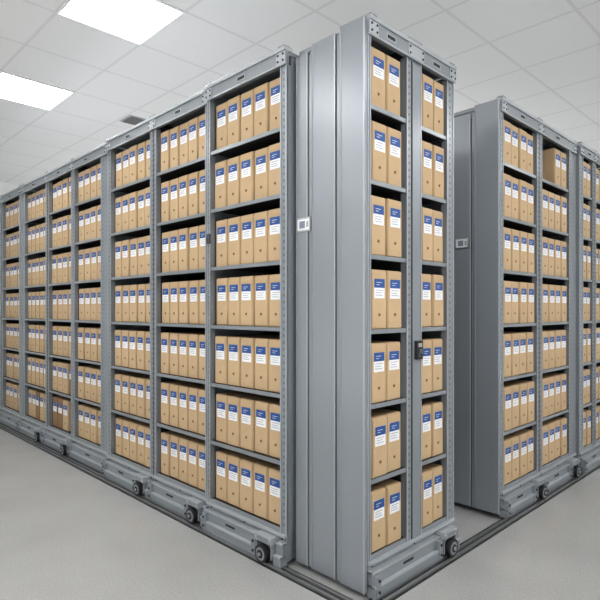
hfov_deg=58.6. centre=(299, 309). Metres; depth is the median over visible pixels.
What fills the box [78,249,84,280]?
box
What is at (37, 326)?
box
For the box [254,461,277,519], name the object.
box
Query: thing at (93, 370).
box
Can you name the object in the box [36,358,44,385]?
box
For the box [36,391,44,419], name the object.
box
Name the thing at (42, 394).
box
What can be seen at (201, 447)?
box
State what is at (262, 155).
box
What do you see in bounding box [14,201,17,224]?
box
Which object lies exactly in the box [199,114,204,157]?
box
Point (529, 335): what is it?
box
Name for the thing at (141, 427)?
box
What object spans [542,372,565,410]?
box
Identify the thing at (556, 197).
box
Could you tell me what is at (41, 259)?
box
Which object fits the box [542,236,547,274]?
box
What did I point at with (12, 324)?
box
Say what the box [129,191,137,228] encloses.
box
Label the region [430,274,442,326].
box
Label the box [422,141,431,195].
box
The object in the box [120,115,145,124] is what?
ceiling vent
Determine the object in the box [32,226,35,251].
box
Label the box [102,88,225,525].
shelving unit
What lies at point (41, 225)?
box
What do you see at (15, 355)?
box
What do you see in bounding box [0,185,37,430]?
shelving unit
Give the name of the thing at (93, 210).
box
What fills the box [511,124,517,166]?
box
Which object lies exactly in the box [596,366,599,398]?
box
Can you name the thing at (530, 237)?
box
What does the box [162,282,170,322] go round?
box
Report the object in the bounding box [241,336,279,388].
box
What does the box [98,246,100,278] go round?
box
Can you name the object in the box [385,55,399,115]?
box
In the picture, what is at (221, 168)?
box
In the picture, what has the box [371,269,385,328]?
box
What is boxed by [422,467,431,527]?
box
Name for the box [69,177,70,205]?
box
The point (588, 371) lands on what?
box
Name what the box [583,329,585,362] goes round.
box
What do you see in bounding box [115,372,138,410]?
box
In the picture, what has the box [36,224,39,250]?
box
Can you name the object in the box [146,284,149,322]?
box
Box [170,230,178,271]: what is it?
box
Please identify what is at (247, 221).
box
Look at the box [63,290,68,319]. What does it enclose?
box
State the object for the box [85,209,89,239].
box
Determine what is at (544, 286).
box
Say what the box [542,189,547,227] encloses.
box
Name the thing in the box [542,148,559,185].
box
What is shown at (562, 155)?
box
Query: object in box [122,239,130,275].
box
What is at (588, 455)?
shelving unit
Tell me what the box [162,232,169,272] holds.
box
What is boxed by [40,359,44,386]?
box
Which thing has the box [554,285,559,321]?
box
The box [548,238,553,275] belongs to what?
box
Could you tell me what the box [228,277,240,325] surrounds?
box
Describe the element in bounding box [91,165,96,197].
box
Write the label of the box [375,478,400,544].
box
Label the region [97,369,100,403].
box
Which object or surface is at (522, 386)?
box
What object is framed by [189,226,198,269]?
box
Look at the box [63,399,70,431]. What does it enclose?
box
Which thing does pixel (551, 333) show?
box
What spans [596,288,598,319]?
box
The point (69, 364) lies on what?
box
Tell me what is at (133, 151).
box
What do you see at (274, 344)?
box
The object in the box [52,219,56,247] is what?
box
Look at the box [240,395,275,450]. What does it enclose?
box
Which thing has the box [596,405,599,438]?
box
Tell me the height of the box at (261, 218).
0.264 m
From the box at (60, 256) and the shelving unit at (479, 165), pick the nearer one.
the shelving unit at (479, 165)
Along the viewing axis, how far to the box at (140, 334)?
3.67 m
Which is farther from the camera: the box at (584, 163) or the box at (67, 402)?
the box at (67, 402)
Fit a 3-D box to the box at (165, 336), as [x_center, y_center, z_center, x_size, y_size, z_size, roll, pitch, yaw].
[-0.764,0.278,3.559,0.314,0.264,0.103,0,0,-44]
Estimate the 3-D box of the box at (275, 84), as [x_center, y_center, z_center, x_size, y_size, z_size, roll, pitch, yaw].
[-0.009,-1.022,2.769,0.314,0.264,0.109,0,0,-45]
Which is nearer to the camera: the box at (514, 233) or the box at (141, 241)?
the box at (514, 233)
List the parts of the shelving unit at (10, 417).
rail, shelf, shelf, shelf, shelf, shelf, shelf, shelf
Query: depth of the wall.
8.20 m
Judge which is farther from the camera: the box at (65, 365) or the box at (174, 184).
the box at (65, 365)
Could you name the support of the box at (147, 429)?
on the shelving unit at (182, 498)
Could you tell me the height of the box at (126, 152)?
0.264 m
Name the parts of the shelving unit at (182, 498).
shelf, shelf, shelf, shelf, shelf, shelf, shelf, panel, rail, panel, shelf, shelf, shelf, shelf, shelf, shelf, shelf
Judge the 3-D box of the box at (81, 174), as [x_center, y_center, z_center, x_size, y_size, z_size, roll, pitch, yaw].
[-1.716,-1.022,4.571,0.314,0.264,0.119,0,0,-45]
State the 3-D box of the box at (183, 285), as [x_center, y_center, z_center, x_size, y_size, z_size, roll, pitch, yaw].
[-0.609,-0.047,3.405,0.314,0.264,0.103,0,0,-45]
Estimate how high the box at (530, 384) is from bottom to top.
0.264 m
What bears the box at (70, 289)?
on the shelving unit at (87, 452)
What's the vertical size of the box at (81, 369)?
0.264 m
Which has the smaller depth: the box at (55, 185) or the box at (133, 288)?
the box at (133, 288)
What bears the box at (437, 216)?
on the shelving unit at (335, 111)
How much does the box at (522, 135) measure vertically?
0.264 m
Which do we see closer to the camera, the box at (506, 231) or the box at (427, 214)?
the box at (427, 214)
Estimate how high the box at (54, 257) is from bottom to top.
0.264 m
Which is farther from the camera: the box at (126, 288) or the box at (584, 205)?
the box at (584, 205)
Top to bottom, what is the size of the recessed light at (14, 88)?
0.010 m
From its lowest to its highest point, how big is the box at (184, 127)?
0.264 m
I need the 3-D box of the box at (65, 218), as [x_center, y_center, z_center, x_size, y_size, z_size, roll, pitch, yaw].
[-1.953,-0.697,4.804,0.314,0.264,0.122,0,0,-44]
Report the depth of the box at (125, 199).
3.84 m
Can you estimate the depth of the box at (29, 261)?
5.34 m
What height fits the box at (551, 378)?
0.264 m
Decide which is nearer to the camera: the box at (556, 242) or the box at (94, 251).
the box at (556, 242)
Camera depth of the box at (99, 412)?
4.21 m
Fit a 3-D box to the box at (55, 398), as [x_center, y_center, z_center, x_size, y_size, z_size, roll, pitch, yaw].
[-2.127,0.928,4.992,0.314,0.264,0.122,0,0,-45]
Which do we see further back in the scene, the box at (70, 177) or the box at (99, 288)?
the box at (70, 177)
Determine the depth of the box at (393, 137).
2.44 m
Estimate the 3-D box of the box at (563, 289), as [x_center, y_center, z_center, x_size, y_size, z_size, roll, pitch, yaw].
[1.826,-0.047,4.027,0.112,0.264,0.314,0,0,-45]
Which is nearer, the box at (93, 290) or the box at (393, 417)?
the box at (393, 417)
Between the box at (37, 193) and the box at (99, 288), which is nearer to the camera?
the box at (99, 288)
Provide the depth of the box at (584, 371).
4.16 m
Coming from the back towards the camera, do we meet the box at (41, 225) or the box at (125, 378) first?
the box at (41, 225)
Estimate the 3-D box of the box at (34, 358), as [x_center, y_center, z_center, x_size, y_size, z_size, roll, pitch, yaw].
[-2.518,0.603,5.383,0.314,0.264,0.107,0,0,-45]
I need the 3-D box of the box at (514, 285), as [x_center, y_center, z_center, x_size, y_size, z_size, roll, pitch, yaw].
[1.237,-0.047,3.457,0.111,0.264,0.314,0,0,-45]
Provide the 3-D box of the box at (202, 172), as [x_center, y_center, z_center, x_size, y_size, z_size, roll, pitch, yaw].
[-0.456,-0.697,3.252,0.314,0.264,0.103,0,0,-44]
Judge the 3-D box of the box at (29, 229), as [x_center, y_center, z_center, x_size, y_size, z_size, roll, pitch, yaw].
[-2.594,-0.697,5.460,0.314,0.264,0.107,0,0,-45]
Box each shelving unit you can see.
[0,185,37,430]
[18,143,125,472]
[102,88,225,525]
[202,44,298,568]
[296,12,459,599]
[454,95,580,518]
[562,142,599,473]
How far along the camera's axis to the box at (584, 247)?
4.16 m
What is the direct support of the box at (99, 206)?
on the shelving unit at (87, 452)
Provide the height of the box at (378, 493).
0.264 m
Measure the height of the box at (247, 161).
0.264 m
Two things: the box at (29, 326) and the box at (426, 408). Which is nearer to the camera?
the box at (426, 408)
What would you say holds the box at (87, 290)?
on the shelving unit at (87, 452)
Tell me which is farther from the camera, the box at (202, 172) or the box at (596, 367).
the box at (596, 367)
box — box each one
[6,204,9,227]
[6,234,9,257]
[6,264,9,287]
[6,294,9,317]
[6,323,10,347]
[6,352,18,376]
[6,381,16,406]
[9,353,18,378]
[10,203,13,226]
[10,233,13,256]
[10,263,13,287]
[10,293,13,317]
[10,323,18,347]
[10,383,18,408]
[13,262,17,286]
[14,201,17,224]
[14,231,17,255]
[14,293,17,317]
[14,324,17,348]
[14,354,18,379]
[14,384,18,410]
[28,194,31,219]
[28,227,31,252]
[28,259,32,285]
[28,292,31,318]
[28,324,44,350]
[28,356,44,383]
[29,388,38,415]
[32,193,35,218]
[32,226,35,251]
[32,259,35,284]
[32,292,35,318]
[32,325,35,351]
[32,357,44,384]
[32,389,43,417]
[36,191,39,217]
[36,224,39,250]
[36,258,39,284]
[36,292,40,318]
[36,325,40,351]
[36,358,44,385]
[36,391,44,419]
[40,189,43,215]
[40,223,43,249]
[40,257,43,284]
[40,291,43,318]
[40,325,44,352]
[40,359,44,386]
[40,392,44,421]
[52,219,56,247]
[52,255,57,283]
[53,183,56,211]
[53,290,57,318]
[53,326,57,354]
[53,360,70,390]
[53,396,63,426]
[57,180,62,209]
[57,217,62,246]
[58,254,62,282]
[58,290,62,319]
[58,326,63,355]
[58,361,70,392]
[58,397,70,428]
[63,178,68,207]
[63,215,68,244]
[63,252,68,282]
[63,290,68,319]
[63,326,70,356]
[63,363,70,393]
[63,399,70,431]
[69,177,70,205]
[69,215,70,243]
[69,252,70,281]
[69,289,70,319]
[69,327,70,356]
[69,364,70,394]
[78,171,83,202]
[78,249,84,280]
[78,327,93,359]
[78,365,100,398]
[78,404,91,437]
[79,210,84,241]
[79,288,85,319]
[84,168,90,200]
[84,405,97,439]
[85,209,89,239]
[85,248,90,279]
[85,288,90,319]
[85,327,100,359]
[85,366,100,399]
[90,206,96,238]
[90,407,100,442]
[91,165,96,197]
[91,247,97,279]
[91,288,97,320]
[91,328,98,361]
[91,368,100,402]
[97,163,100,195]
[97,205,100,237]
[97,287,100,320]
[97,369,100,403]
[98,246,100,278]
[98,328,100,361]
[98,410,100,444]
[115,196,121,232]
[115,241,121,276]
[115,285,123,321]
[115,329,146,365]
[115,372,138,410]
[116,152,122,187]
[116,416,130,455]
[122,194,128,230]
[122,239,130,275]
[122,329,149,367]
[122,373,147,412]
[123,149,128,184]
[123,285,129,321]
[123,418,138,458]
[129,145,137,182]
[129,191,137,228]
[129,330,149,368]
[130,238,137,275]
[130,284,138,321]
[130,375,149,414]
[130,421,145,461]
[137,331,146,369]
[137,377,149,417]
[138,141,145,179]
[138,189,144,226]
[138,236,145,274]
[138,284,145,321]
[138,423,149,464]
[145,187,149,225]
[145,235,149,273]
[145,331,149,370]
[145,426,149,467]
[146,139,149,176]
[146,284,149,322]
[146,379,149,418]
[161,130,169,171]
[161,181,169,221]
[161,331,204,373]
[161,380,188,424]
[161,430,178,475]
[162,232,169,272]
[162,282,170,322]
[170,126,179,167]
[170,178,178,219]
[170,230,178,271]
[170,281,180,323]
[170,332,204,375]
[170,382,197,427]
[170,433,187,478]
[179,174,188,217]
[179,228,188,270]
[179,281,189,323]
[179,333,202,376]
[179,383,204,429]
[179,436,197,482]
[180,122,187,164]
[188,117,198,161]
[188,439,204,487]
[189,171,198,215]
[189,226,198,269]
[189,280,199,323]
[189,333,204,378]
[189,386,204,432]
[198,443,204,490]
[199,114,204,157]
[199,169,204,212]
[199,225,204,268]
[199,280,204,323]
[199,334,204,379]
[199,389,204,434]
[215,160,227,208]
[215,334,262,383]
[216,101,227,149]
[216,219,227,266]
[216,391,246,442]
[216,449,237,501]
[217,278,227,324]
[228,95,240,145]
[228,156,239,205]
[228,216,241,265]
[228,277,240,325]
[228,335,279,385]
[228,393,258,446]
[228,452,250,507]
[240,151,254,202]
[240,276,254,325]
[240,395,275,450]
[240,456,264,512]
[241,89,253,140]
[241,214,253,263]
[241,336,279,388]
[254,82,269,135]
[254,211,267,262]
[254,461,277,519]
[255,147,268,198]
[255,275,269,326]
[255,337,279,390]
[255,398,279,454]
[268,208,279,261]
[268,465,279,524]
[269,142,279,195]
[269,274,279,326]
[269,338,279,392]
[269,402,279,458]
[270,77,279,129]
[371,46,384,109]
[371,120,385,182]
[371,195,384,255]
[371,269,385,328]
[371,340,399,400]
[371,342,385,403]
[371,408,400,471]
[371,412,386,478]
[371,484,385,552]
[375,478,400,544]
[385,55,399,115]
[385,198,400,257]
[385,270,400,328]
[386,127,400,186]
[422,74,432,129]
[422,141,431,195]
[422,207,432,260]
[422,274,430,326]
[422,338,441,391]
[422,339,430,393]
[422,399,442,456]
[422,403,430,459]
[422,463,441,520]
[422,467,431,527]
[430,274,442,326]
[432,145,443,198]
[432,210,442,262]
[433,80,442,134]
[503,119,510,163]
[503,173,510,217]
[503,227,510,270]
[503,281,510,323]
[503,331,532,372]
[503,332,525,373]
[503,333,510,377]
[503,381,526,425]
[503,383,518,427]
[503,386,511,431]
[503,434,518,480]
[503,438,510,484]
[504,333,518,375]
[509,379,533,422]
[510,431,526,476]
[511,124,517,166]
[511,177,517,219]
[511,229,518,271]
[511,281,517,323]
[518,128,526,170]
[518,179,526,221]
[518,282,526,322]
[518,429,533,472]
[519,231,526,272]
[526,233,533,272]
[527,133,532,173]
[527,183,533,223]
[527,283,533,322]
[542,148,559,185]
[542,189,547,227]
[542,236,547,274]
[542,284,547,321]
[542,329,565,365]
[542,330,554,368]
[542,331,548,369]
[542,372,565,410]
[542,374,559,412]
[542,375,553,414]
[542,377,548,417]
[542,421,553,461]
[542,424,547,464]
[545,419,559,458]
[548,191,553,228]
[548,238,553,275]
[548,284,554,321]
[550,330,560,367]
[551,416,566,455]
[553,239,559,276]
[554,194,559,230]
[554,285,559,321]
[559,285,566,321]
[560,151,565,187]
[560,196,566,232]
[560,241,565,276]
[583,161,586,195]
[583,203,585,236]
[583,245,585,278]
[583,287,585,320]
[583,328,590,361]
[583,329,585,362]
[583,369,589,402]
[583,370,586,404]
[583,409,590,444]
[583,411,585,445]
[586,205,589,237]
[586,246,590,279]
[586,287,589,320]
[587,164,589,196]
[596,169,598,200]
[596,209,598,240]
[596,249,597,279]
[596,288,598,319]
[596,327,599,358]
[596,328,598,359]
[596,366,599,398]
[596,367,597,399]
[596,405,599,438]
[596,407,597,438]
[598,249,599,280]
[598,288,599,319]
[599,170,599,200]
[599,210,599,240]
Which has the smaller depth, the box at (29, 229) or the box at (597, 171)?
the box at (597, 171)
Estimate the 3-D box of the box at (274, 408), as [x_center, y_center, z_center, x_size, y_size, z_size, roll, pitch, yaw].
[-0.010,0.603,2.766,0.314,0.264,0.109,0,0,-44]
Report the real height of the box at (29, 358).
0.264 m
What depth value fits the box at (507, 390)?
3.25 m
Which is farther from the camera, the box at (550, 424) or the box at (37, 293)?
the box at (37, 293)
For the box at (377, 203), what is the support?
on the shelving unit at (335, 111)
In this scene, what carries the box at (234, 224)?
on the shelving unit at (265, 539)
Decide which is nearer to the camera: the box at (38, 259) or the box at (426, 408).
the box at (426, 408)
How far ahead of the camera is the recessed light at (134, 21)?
3.53 m
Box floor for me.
[0,423,599,599]
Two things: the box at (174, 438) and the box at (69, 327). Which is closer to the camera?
the box at (174, 438)
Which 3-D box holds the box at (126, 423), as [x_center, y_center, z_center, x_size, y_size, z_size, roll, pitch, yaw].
[-1.140,0.928,3.950,0.314,0.264,0.108,0,0,-45]
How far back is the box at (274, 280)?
2.67 m
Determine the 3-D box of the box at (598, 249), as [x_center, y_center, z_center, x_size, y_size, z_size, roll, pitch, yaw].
[2.386,-0.372,4.547,0.092,0.264,0.314,0,0,-44]
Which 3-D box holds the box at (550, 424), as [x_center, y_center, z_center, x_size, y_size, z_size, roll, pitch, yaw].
[1.658,0.928,3.864,0.112,0.264,0.314,0,0,-45]
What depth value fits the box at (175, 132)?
3.36 m
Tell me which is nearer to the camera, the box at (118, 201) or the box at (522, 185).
the box at (522, 185)
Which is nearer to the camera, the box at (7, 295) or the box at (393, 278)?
the box at (393, 278)
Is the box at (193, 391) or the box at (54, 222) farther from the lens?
the box at (54, 222)
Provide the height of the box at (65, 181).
0.264 m
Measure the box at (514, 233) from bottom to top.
0.264 m
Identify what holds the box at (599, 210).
on the shelving unit at (588, 455)
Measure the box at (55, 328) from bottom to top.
0.264 m
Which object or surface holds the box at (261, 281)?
on the shelving unit at (265, 539)
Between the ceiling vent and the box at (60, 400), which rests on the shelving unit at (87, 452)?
the box at (60, 400)
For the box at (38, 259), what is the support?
on the shelving unit at (87, 452)
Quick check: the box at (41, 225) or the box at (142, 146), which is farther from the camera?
the box at (41, 225)
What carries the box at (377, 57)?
on the shelving unit at (335, 111)
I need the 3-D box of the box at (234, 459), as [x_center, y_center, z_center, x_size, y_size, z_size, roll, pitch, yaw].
[-0.251,0.928,3.008,0.314,0.264,0.109,0,0,-44]
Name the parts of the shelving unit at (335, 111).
panel, panel, panel, panel, panel, panel, shelf, shelf, shelf, shelf, shelf, shelf, shelf, rail, panel, shelf, shelf, shelf, shelf, shelf, shelf, shelf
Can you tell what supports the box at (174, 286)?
on the shelving unit at (182, 498)
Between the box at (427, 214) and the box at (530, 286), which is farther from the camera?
the box at (530, 286)
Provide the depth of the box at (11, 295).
5.76 m
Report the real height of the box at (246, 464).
0.264 m
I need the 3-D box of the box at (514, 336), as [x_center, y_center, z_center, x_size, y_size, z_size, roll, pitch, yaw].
[1.241,0.278,3.452,0.111,0.264,0.314,0,0,-45]
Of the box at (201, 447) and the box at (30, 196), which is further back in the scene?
the box at (30, 196)
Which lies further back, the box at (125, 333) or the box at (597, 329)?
the box at (597, 329)
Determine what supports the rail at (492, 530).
on the floor
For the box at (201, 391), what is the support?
on the shelving unit at (182, 498)
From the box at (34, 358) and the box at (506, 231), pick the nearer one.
the box at (506, 231)
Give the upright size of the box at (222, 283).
0.264 m
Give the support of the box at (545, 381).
on the shelving unit at (479, 165)
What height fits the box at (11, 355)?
0.264 m
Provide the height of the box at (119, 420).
0.264 m
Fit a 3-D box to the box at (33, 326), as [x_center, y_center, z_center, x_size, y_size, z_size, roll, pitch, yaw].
[-2.518,0.278,5.381,0.314,0.264,0.107,0,0,-44]
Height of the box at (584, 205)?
0.264 m
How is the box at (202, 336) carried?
on the shelving unit at (182, 498)
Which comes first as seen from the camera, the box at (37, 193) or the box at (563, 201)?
the box at (563, 201)
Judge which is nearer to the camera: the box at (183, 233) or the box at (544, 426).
the box at (183, 233)
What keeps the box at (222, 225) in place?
on the shelving unit at (265, 539)
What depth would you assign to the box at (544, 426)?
3.67 m
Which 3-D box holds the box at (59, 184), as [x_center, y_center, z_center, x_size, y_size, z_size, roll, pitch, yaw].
[-2.042,-1.022,4.897,0.314,0.264,0.122,0,0,-45]
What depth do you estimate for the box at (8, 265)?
5.84 m
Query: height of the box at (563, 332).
0.264 m
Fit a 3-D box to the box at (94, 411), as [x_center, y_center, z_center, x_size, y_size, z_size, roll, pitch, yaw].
[-1.545,0.928,4.390,0.314,0.264,0.119,0,0,-44]
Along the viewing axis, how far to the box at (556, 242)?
3.82 m
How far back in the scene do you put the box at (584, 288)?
4.15 m
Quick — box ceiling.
[0,0,599,184]
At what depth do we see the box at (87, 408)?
4.38 m
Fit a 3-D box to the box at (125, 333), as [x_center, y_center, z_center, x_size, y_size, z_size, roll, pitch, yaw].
[-1.144,0.278,3.947,0.314,0.264,0.108,0,0,-45]
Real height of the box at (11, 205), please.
0.264 m
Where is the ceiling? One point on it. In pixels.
(543, 56)
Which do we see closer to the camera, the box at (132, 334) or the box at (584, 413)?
the box at (132, 334)
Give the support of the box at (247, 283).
on the shelving unit at (265, 539)
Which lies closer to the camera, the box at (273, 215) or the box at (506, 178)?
the box at (273, 215)
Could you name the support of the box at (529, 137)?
on the shelving unit at (479, 165)
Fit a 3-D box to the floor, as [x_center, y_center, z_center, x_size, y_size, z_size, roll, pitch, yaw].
[0.037,1.290,4.242,12.000,0.100,12.000,0,0,-45]
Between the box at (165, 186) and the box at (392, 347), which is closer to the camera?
the box at (392, 347)
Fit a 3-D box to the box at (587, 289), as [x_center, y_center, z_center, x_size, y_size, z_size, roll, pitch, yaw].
[2.168,-0.047,4.336,0.092,0.264,0.314,0,0,-44]
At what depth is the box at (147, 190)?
3.61 m
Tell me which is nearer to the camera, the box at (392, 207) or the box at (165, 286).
the box at (392, 207)
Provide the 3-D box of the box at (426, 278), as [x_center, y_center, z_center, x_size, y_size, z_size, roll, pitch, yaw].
[0.514,-0.047,2.747,0.100,0.264,0.314,0,0,-45]
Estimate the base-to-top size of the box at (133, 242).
0.264 m
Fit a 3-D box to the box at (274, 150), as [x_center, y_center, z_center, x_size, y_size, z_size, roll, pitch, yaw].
[-0.013,-0.697,2.765,0.314,0.264,0.109,0,0,-44]
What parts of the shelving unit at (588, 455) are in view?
shelf, shelf, shelf, shelf, rail, panel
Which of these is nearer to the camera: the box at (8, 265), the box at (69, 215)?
the box at (69, 215)
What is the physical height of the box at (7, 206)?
0.264 m
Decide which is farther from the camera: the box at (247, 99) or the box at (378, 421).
the box at (247, 99)
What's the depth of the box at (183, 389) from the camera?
3.29 m
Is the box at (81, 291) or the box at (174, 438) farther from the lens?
the box at (81, 291)
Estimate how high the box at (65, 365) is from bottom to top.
0.264 m
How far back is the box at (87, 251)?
4.36 m
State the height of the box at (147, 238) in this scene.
0.264 m
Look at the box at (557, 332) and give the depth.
3.83 m
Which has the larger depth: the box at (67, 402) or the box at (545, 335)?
the box at (67, 402)
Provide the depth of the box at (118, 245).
3.92 m
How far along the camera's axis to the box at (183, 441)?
3.29 m
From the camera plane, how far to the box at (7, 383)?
5.87 m
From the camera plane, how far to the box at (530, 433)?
3.51 m
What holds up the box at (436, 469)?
on the shelving unit at (335, 111)
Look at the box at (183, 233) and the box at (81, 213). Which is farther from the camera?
the box at (81, 213)
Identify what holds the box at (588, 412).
on the shelving unit at (588, 455)
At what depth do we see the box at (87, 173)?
4.37 m
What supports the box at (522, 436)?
on the shelving unit at (479, 165)
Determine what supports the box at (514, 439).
on the shelving unit at (479, 165)
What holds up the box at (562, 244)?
on the shelving unit at (479, 165)
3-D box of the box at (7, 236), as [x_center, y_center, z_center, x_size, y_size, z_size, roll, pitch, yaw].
[-3.093,-0.697,5.969,0.314,0.264,0.129,0,0,-44]
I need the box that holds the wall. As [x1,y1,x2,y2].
[0,182,18,194]
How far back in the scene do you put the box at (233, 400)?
2.89 m
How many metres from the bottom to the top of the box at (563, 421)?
0.264 m
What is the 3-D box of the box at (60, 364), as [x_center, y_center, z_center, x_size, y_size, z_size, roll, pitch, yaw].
[-2.037,0.603,4.898,0.314,0.264,0.122,0,0,-44]
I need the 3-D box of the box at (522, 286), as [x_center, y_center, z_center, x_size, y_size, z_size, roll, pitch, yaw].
[1.324,-0.047,3.535,0.111,0.264,0.314,0,0,-45]
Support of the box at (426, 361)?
on the shelving unit at (335, 111)
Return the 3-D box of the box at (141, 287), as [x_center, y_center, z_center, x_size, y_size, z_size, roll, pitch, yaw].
[-0.980,-0.047,3.789,0.314,0.264,0.108,0,0,-45]
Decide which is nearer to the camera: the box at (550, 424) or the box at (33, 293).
the box at (550, 424)
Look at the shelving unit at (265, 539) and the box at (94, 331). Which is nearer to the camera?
the shelving unit at (265, 539)
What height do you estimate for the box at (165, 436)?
0.264 m
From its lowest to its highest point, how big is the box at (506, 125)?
0.264 m
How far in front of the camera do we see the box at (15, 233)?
5.65 m
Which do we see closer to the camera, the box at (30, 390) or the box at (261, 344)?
the box at (261, 344)
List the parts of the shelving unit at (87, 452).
shelf, shelf, shelf, shelf, shelf, shelf, shelf, panel, shelf, shelf, shelf, shelf, shelf, shelf, shelf, rail, panel, shelf, shelf, shelf, shelf, shelf, shelf, shelf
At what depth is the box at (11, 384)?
5.75 m
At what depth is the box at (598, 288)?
4.40 m
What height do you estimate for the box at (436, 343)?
0.264 m
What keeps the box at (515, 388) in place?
on the shelving unit at (479, 165)
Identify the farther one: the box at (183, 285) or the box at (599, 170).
the box at (599, 170)
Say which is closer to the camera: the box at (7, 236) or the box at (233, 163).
the box at (233, 163)
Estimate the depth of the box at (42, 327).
5.10 m
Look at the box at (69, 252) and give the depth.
4.63 m
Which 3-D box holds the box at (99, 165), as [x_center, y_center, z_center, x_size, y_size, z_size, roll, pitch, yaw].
[-1.458,-1.022,4.304,0.314,0.264,0.119,0,0,-45]
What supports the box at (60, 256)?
on the shelving unit at (87, 452)
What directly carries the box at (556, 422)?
on the shelving unit at (479, 165)
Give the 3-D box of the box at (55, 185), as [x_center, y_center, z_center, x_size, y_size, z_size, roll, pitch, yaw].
[-2.126,-1.022,4.992,0.314,0.264,0.122,0,0,-44]
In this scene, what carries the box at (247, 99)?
on the shelving unit at (265, 539)
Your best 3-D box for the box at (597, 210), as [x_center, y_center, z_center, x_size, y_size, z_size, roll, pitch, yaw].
[2.318,-0.697,4.474,0.092,0.264,0.314,0,0,-44]
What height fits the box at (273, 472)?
0.264 m
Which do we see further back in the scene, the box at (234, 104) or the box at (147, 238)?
the box at (147, 238)
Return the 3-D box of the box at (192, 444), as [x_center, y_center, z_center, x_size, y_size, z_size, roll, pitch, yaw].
[-0.535,0.928,3.327,0.314,0.264,0.103,0,0,-44]
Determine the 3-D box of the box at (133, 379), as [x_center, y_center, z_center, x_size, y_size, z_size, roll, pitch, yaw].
[-1.062,0.603,3.868,0.314,0.264,0.108,0,0,-44]
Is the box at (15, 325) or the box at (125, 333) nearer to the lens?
the box at (125, 333)
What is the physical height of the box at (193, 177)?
0.264 m
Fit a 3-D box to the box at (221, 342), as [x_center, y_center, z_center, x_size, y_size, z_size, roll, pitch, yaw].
[-0.333,0.278,3.087,0.314,0.264,0.109,0,0,-44]
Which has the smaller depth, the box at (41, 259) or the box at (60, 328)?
the box at (60, 328)
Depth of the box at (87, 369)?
4.37 m
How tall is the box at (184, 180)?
0.264 m
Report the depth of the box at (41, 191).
5.11 m
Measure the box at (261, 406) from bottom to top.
0.264 m
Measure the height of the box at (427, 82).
0.264 m
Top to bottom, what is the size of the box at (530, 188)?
0.264 m
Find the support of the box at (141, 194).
on the shelving unit at (182, 498)
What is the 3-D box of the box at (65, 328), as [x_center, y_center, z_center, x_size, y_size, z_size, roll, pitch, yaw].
[-1.950,0.278,4.808,0.314,0.264,0.122,0,0,-45]
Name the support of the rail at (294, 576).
on the floor
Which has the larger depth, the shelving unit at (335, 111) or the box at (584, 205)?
the box at (584, 205)
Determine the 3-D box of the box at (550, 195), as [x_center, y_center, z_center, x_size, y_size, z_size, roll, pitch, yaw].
[1.657,-0.697,3.865,0.112,0.264,0.314,0,0,-45]
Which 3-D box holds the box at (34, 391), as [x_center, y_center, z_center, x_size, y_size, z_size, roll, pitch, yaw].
[-2.513,0.928,5.386,0.314,0.264,0.107,0,0,-45]
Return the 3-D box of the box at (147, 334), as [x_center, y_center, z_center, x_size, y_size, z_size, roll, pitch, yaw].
[-0.906,0.278,3.708,0.314,0.264,0.108,0,0,-45]
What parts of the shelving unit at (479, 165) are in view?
panel, panel, panel, panel, panel, shelf, shelf, shelf, shelf, shelf, shelf, shelf, rail, panel, shelf, shelf, shelf, shelf, shelf, shelf, shelf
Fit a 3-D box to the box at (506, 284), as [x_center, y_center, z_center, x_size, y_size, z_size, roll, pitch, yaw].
[1.159,-0.047,3.372,0.111,0.264,0.314,0,0,-44]
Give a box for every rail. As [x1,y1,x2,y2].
[0,423,352,599]
[369,464,599,599]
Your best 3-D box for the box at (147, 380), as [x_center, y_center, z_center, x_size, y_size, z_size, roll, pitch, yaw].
[-0.904,0.603,3.711,0.314,0.264,0.108,0,0,-45]
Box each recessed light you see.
[0,71,74,110]
[56,0,184,45]
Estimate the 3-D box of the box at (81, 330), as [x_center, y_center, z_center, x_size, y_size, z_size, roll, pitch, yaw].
[-1.719,0.278,4.568,0.314,0.264,0.119,0,0,-45]
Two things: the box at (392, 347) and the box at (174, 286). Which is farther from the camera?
the box at (174, 286)
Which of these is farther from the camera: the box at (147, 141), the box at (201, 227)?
the box at (147, 141)
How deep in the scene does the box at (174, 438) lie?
3.37 m
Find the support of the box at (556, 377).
on the shelving unit at (479, 165)
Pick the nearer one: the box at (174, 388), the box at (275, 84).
the box at (275, 84)
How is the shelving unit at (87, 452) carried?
on the rail at (294, 576)
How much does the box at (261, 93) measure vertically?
0.264 m
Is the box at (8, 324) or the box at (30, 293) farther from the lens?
the box at (8, 324)
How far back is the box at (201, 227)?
3.15 m
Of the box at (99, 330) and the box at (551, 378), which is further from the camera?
the box at (99, 330)
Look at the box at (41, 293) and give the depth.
5.11 m
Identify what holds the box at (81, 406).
on the shelving unit at (87, 452)
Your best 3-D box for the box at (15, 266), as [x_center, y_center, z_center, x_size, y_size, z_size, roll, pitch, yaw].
[-2.909,-0.372,5.779,0.314,0.264,0.129,0,0,-45]
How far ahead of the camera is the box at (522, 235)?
3.41 m
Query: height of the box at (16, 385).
0.264 m
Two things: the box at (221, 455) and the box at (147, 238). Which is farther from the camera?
the box at (147, 238)
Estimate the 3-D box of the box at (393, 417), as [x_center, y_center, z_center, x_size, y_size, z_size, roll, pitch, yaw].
[0.323,0.603,2.558,0.110,0.264,0.314,0,0,-45]
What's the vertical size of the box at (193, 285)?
0.264 m
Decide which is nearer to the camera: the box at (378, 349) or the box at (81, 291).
the box at (378, 349)
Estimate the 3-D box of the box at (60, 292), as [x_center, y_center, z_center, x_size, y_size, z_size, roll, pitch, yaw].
[-2.037,-0.047,4.902,0.314,0.264,0.122,0,0,-45]
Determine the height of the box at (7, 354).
0.264 m
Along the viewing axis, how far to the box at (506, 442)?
3.25 m
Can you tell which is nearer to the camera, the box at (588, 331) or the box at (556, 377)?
the box at (556, 377)
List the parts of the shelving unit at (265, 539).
panel, shelf, shelf, shelf, shelf, shelf, shelf, shelf, rail, panel, panel, panel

